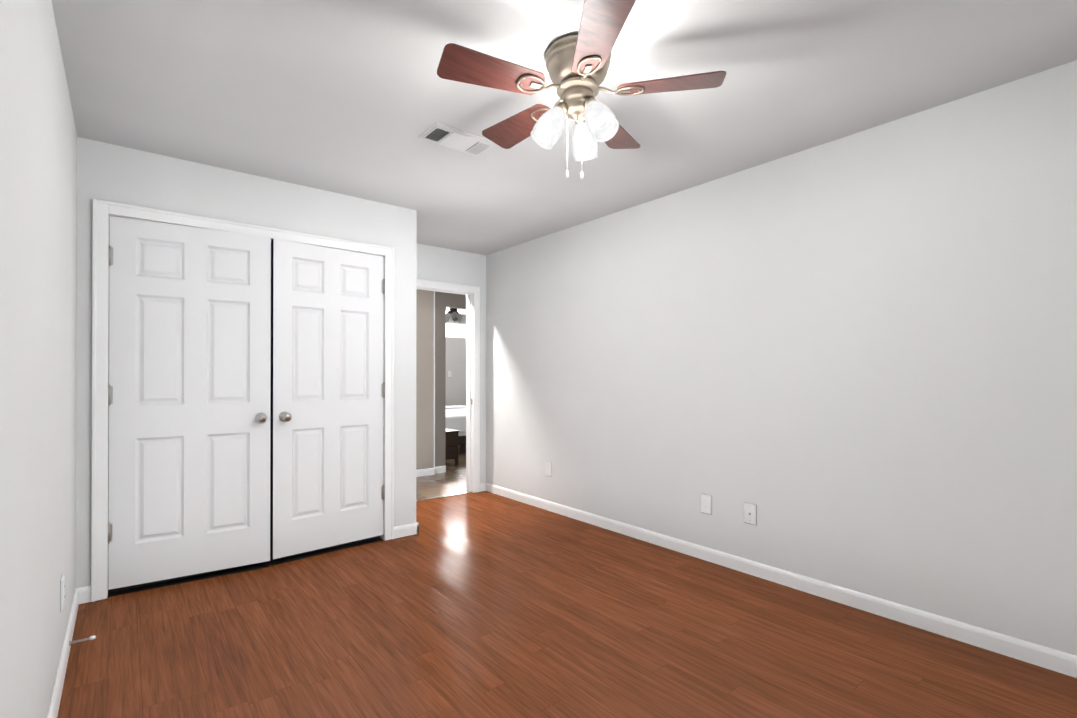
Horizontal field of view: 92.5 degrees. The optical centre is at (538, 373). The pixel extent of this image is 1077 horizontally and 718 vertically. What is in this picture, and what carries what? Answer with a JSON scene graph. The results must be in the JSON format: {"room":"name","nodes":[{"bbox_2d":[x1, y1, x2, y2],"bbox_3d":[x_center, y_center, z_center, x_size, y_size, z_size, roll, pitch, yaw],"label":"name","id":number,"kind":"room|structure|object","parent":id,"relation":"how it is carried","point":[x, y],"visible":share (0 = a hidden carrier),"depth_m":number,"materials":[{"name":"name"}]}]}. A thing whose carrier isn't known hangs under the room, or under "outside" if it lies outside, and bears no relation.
{"room":"bedroom","nodes":[
{"label":"bedroom","id":0,"kind":"room"},
{"bbox_2d":[0,0,76,717],"bbox_3d":[-1.390,-0.025,1.329,0.120,2.440,5.437,0,0,-39],"label":"wall","id":1,"kind":"structure","parent":0,"point":[38,232],"depth_m":1.42,"materials":[{"name":"paint"}]},
{"bbox_2d":[60,574,64,611],"bbox_3d":[-1.890,0.869,2.049,0.010,0.124,0.079,0,0,-39],"label":"electrical outlet","id":2,"kind":"object","parent":1,"relation":"attached to","point":[62,591],"visible":1,"depth_m":2.02,"materials":[{"name":"white plastic"}]},
{"bbox_2d":[47,588,78,717],"bbox_3d":[-1.056,1.153,1.018,0.013,0.082,4.300,0,0,-39],"label":"baseboard","id":3,"kind":"structure","parent":1,"relation":"attached to","point":[57,693],"depth_m":2.03,"materials":[{"name":"white paint"}]},
{"bbox_2d":[69,635,95,645],"bbox_3d":[-1.973,1.153,2.231,0.086,0.022,0.022,0,0,-39],"label":"door stop","id":4,"kind":"object","parent":1,"relation":"attached to","point":[93,637],"visible":1,"depth_m":2.23,"materials":[{"name":"silver metal"}]},
{"bbox_2d":[108,218,382,596],"bbox_3d":[-1.742,0.175,3.284,1.532,2.055,0.201,0,0,-39],"label":"closet","id":5,"kind":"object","parent":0,"point":[166,582],"depth_m":3.21,"materials":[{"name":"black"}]},
{"bbox_2d":[76,137,416,587],"bbox_3d":[-1.705,-0.017,3.339,1.915,2.440,0.120,0,0,-39],"label":"wall","id":6,"kind":"structure","parent":0,"point":[117,174],"depth_m":3.14,"materials":[{"name":"paint"}]},
{"bbox_2d":[77,586,90,603],"bbox_3d":[-2.384,1.160,2.701,0.062,0.082,0.013,0,0,-39],"label":"baseboard","id":7,"kind":"structure","parent":6,"relation":"attached to","point":[85,594],"depth_m":2.70,"materials":[{"name":"white paint"}]},
{"bbox_2d":[91,199,393,601],"bbox_3d":[-1.712,0.141,3.248,1.666,2.123,0.251,0,0,-39],"label":"door frame","id":8,"kind":"structure","parent":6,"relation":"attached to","point":[381,536],"depth_m":3.09,"materials":[{"name":"white paint"}]},
{"bbox_2d":[394,522,418,538],"bbox_3d":[-0.986,1.164,3.830,0.200,0.082,0.013,0,0,-39],"label":"baseboard","id":9,"kind":"structure","parent":6,"relation":"attached to","point":[405,530],"depth_m":3.82,"materials":[{"name":"white paint"}]},
{"bbox_2d":[108,243,485,482],"bbox_3d":[-1.798,-0.013,4.417,3.125,2.440,0.120,0,0,-39],"label":"wall","id":10,"kind":"structure","parent":0,"point":[439,264],"depth_m":5.22,"materials":[{"name":"paint"}]},
{"bbox_2d":[416,491,470,501],"bbox_3d":[-1.003,1.206,5.019,0.814,0.006,0.035,0,0,-39],"label":"trim","id":11,"kind":"structure","parent":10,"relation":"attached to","point":[443,496],"depth_m":5.05,"materials":[{"name":"white wood"}]},
{"bbox_2d":[416,279,479,492],"bbox_3d":[-1.018,0.161,5.042,0.944,2.098,0.162,0,0,-39],"label":"door frame","id":12,"kind":"structure","parent":10,"relation":"attached to","point":[474,290],"depth_m":5.25,"materials":[{"name":"white paint"}]},
{"bbox_2d":[480,483,485,491],"bbox_3d":[-0.574,1.170,5.315,0.087,0.082,0.013,0,0,-39],"label":"baseboard","id":13,"kind":"structure","parent":10,"relation":"attached to","point":[482,486],"depth_m":5.31,"materials":[{"name":"white paint"}]},
{"bbox_2d":[416,289,433,469],"bbox_3d":[-2.176,-0.009,5.554,2.275,2.440,0.120,0,0,-39],"label":"wall","id":14,"kind":"structure","parent":0,"point":[424,379],"depth_m":6.14,"materials":[{"name":"beige paint"}]},
{"bbox_2d":[416,467,435,476],"bbox_3d":[-2.129,1.170,5.502,2.288,0.082,0.013,0,0,-39],"label":"baseboard","id":15,"kind":"structure","parent":14,"relation":"attached to","point":[425,472],"depth_m":6.13,"materials":[{"name":"white paint"}]},
{"bbox_2d":[434,291,434,467],"bbox_3d":[-1.259,-0.047,6.223,0.015,2.358,0.013,0,0,-39],"label":"trim","id":16,"kind":"structure","parent":14,"relation":"attached to","point":[434,379],"depth_m":6.22,"materials":[{"name":"white paint"}]},
{"bbox_2d":[435,291,465,466],"bbox_3d":[0.127,-0.001,7.478,3.724,2.440,0.120,0,0,-39],"label":"wall","id":17,"kind":"structure","parent":0,"point":[440,369],"depth_m":6.33,"materials":[{"name":"grey paint"}]},
{"bbox_2d":[436,465,445,472],"bbox_3d":[-1.214,1.173,6.306,0.173,0.082,0.013,0,0,-39],"label":"baseboard","id":18,"kind":"structure","parent":17,"relation":"attached to","point":[440,469],"depth_m":6.32,"materials":[{"name":"white paint"}]},
{"bbox_2d":[446,313,465,405],"bbox_3d":[-2.308,0.009,10.036,4.300,2.440,0.120,0,0,-39],"label":"wall","id":19,"kind":"structure","parent":0,"point":[456,367],"depth_m":10.48,"materials":[{"name":"paint"}]},
{"bbox_2d":[446,323,465,337],"bbox_3d":[-1.683,-0.875,10.458,1.800,0.270,0.015,0,0,-39],"label":"room window","id":20,"kind":"structure","parent":19,"relation":"in","point":[459,330],"depth_m":10.46,"materials":[{"name":"white glass"}]},
{"bbox_2d":[51,0,1076,314],"bbox_3d":[-0.154,-1.279,5.348,7.085,0.100,10.130,0,0,-39],"label":"ceiling","id":21,"kind":"structure","parent":0,"point":[355,98],"depth_m":2.22,"materials":[{"name":"paint"}]},
{"bbox_2d":[446,308,465,328],"bbox_3d":[-1.376,-0.973,8.422,1.046,0.489,1.052,0,0,-39],"label":"ceiling fan","id":22,"kind":"object","parent":21,"relation":"hanging from","point":[456,316],"visible":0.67,"depth_m":8.38,"materials":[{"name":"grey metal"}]},
{"bbox_2d":[418,122,495,155],"bbox_3d":[-0.424,-1.230,2.732,0.360,0.018,0.205,0,0,-39],"label":"ceiling vent","id":23,"kind":"object","parent":21,"relation":"in","point":[453,138],"visible":1,"depth_m":2.71,"materials":[{"name":"white"}]},
{"bbox_2d":[437,0,725,179],"bbox_3d":[0.131,-0.998,2.019,1.060,0.489,1.029,0,0,-39],"label":"fan","id":24,"kind":"object","parent":21,"relation":"hanging from","point":[577,66],"visible":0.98,"depth_m":1.92,"materials":[{"name":"brown wood"}]},
{"bbox_2d":[57,444,1076,717],"bbox_3d":[-0.168,1.241,5.327,7.120,0.060,10.130,0,0,-39],"label":"floor","id":25,"kind":"structure","parent":0,"point":[484,604],"depth_m":2.29,"materials":[{"name":"brown wood"}]},
{"bbox_2d":[445,429,458,464],"bbox_3d":[-1.365,0.986,6.850,0.490,0.460,0.438,0,0,-39],"label":"nightstand","id":26,"kind":"object","parent":25,"relation":"on","point":[451,447],"visible":0.38,"depth_m":6.78,"materials":[{"name":"brown wood"}]},
{"bbox_2d":[458,436,465,444],"bbox_3d":[-1.438,0.924,8.795,1.600,0.600,2.100,0,0,-39],"label":"frame","id":27,"kind":"object","parent":25,"relation":"on","point":[461,440],"visible":0.1,"depth_m":7.69,"materials":[{"name":"brown wood"}]},
{"bbox_2d":[446,405,465,435],"bbox_3d":[-1.419,0.773,8.772,1.600,0.338,2.040,0,0,-39],"label":"mattress","id":28,"kind":"object","parent":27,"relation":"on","point":[455,417],"visible":0.15,"depth_m":7.70,"materials":[{"name":"white fabric"}]},
{"bbox_2d":[486,60,1076,655],"bbox_3d":[1.135,-0.017,3.368,0.120,2.440,5.437,0,0,-39],"label":"wall","id":29,"kind":"structure","parent":0,"point":[848,362],"depth_m":2.69,"materials":[{"name":"paint"}]},
{"bbox_2d":[545,462,550,476],"bbox_3d":[0.085,0.844,4.562,0.010,0.124,0.079,0,0,-39],"label":"electrical outlet","id":30,"kind":"object","parent":29,"relation":"attached to","point":[547,468],"visible":1,"depth_m":4.56,"materials":[{"name":"white plastic"}]},
{"bbox_2d":[701,494,711,514],"bbox_3d":[1.081,0.842,3.327,0.010,0.124,0.079,0,0,-39],"label":"electrical outlet","id":31,"kind":"object","parent":29,"relation":"attached to","point":[706,504],"visible":1,"depth_m":3.32,"materials":[{"name":"white plastic"}]},
{"bbox_2d":[744,502,756,525],"bbox_3d":[1.266,0.841,3.091,0.020,0.124,0.079,0,0,-39],"label":"cable wall plate","id":32,"kind":"object","parent":29,"relation":"attached to","point":[750,513],"visible":1,"depth_m":3.09,"materials":[{"name":"white plastic"}]},
{"bbox_2d":[486,483,1076,677],"bbox_3d":[1.083,1.162,3.321,0.013,0.082,5.197,0,0,-39],"label":"baseboard","id":33,"kind":"structure","parent":29,"relation":"attached to","point":[1039,655],"depth_m":2.68,"materials":[{"name":"white paint"}]}
]}

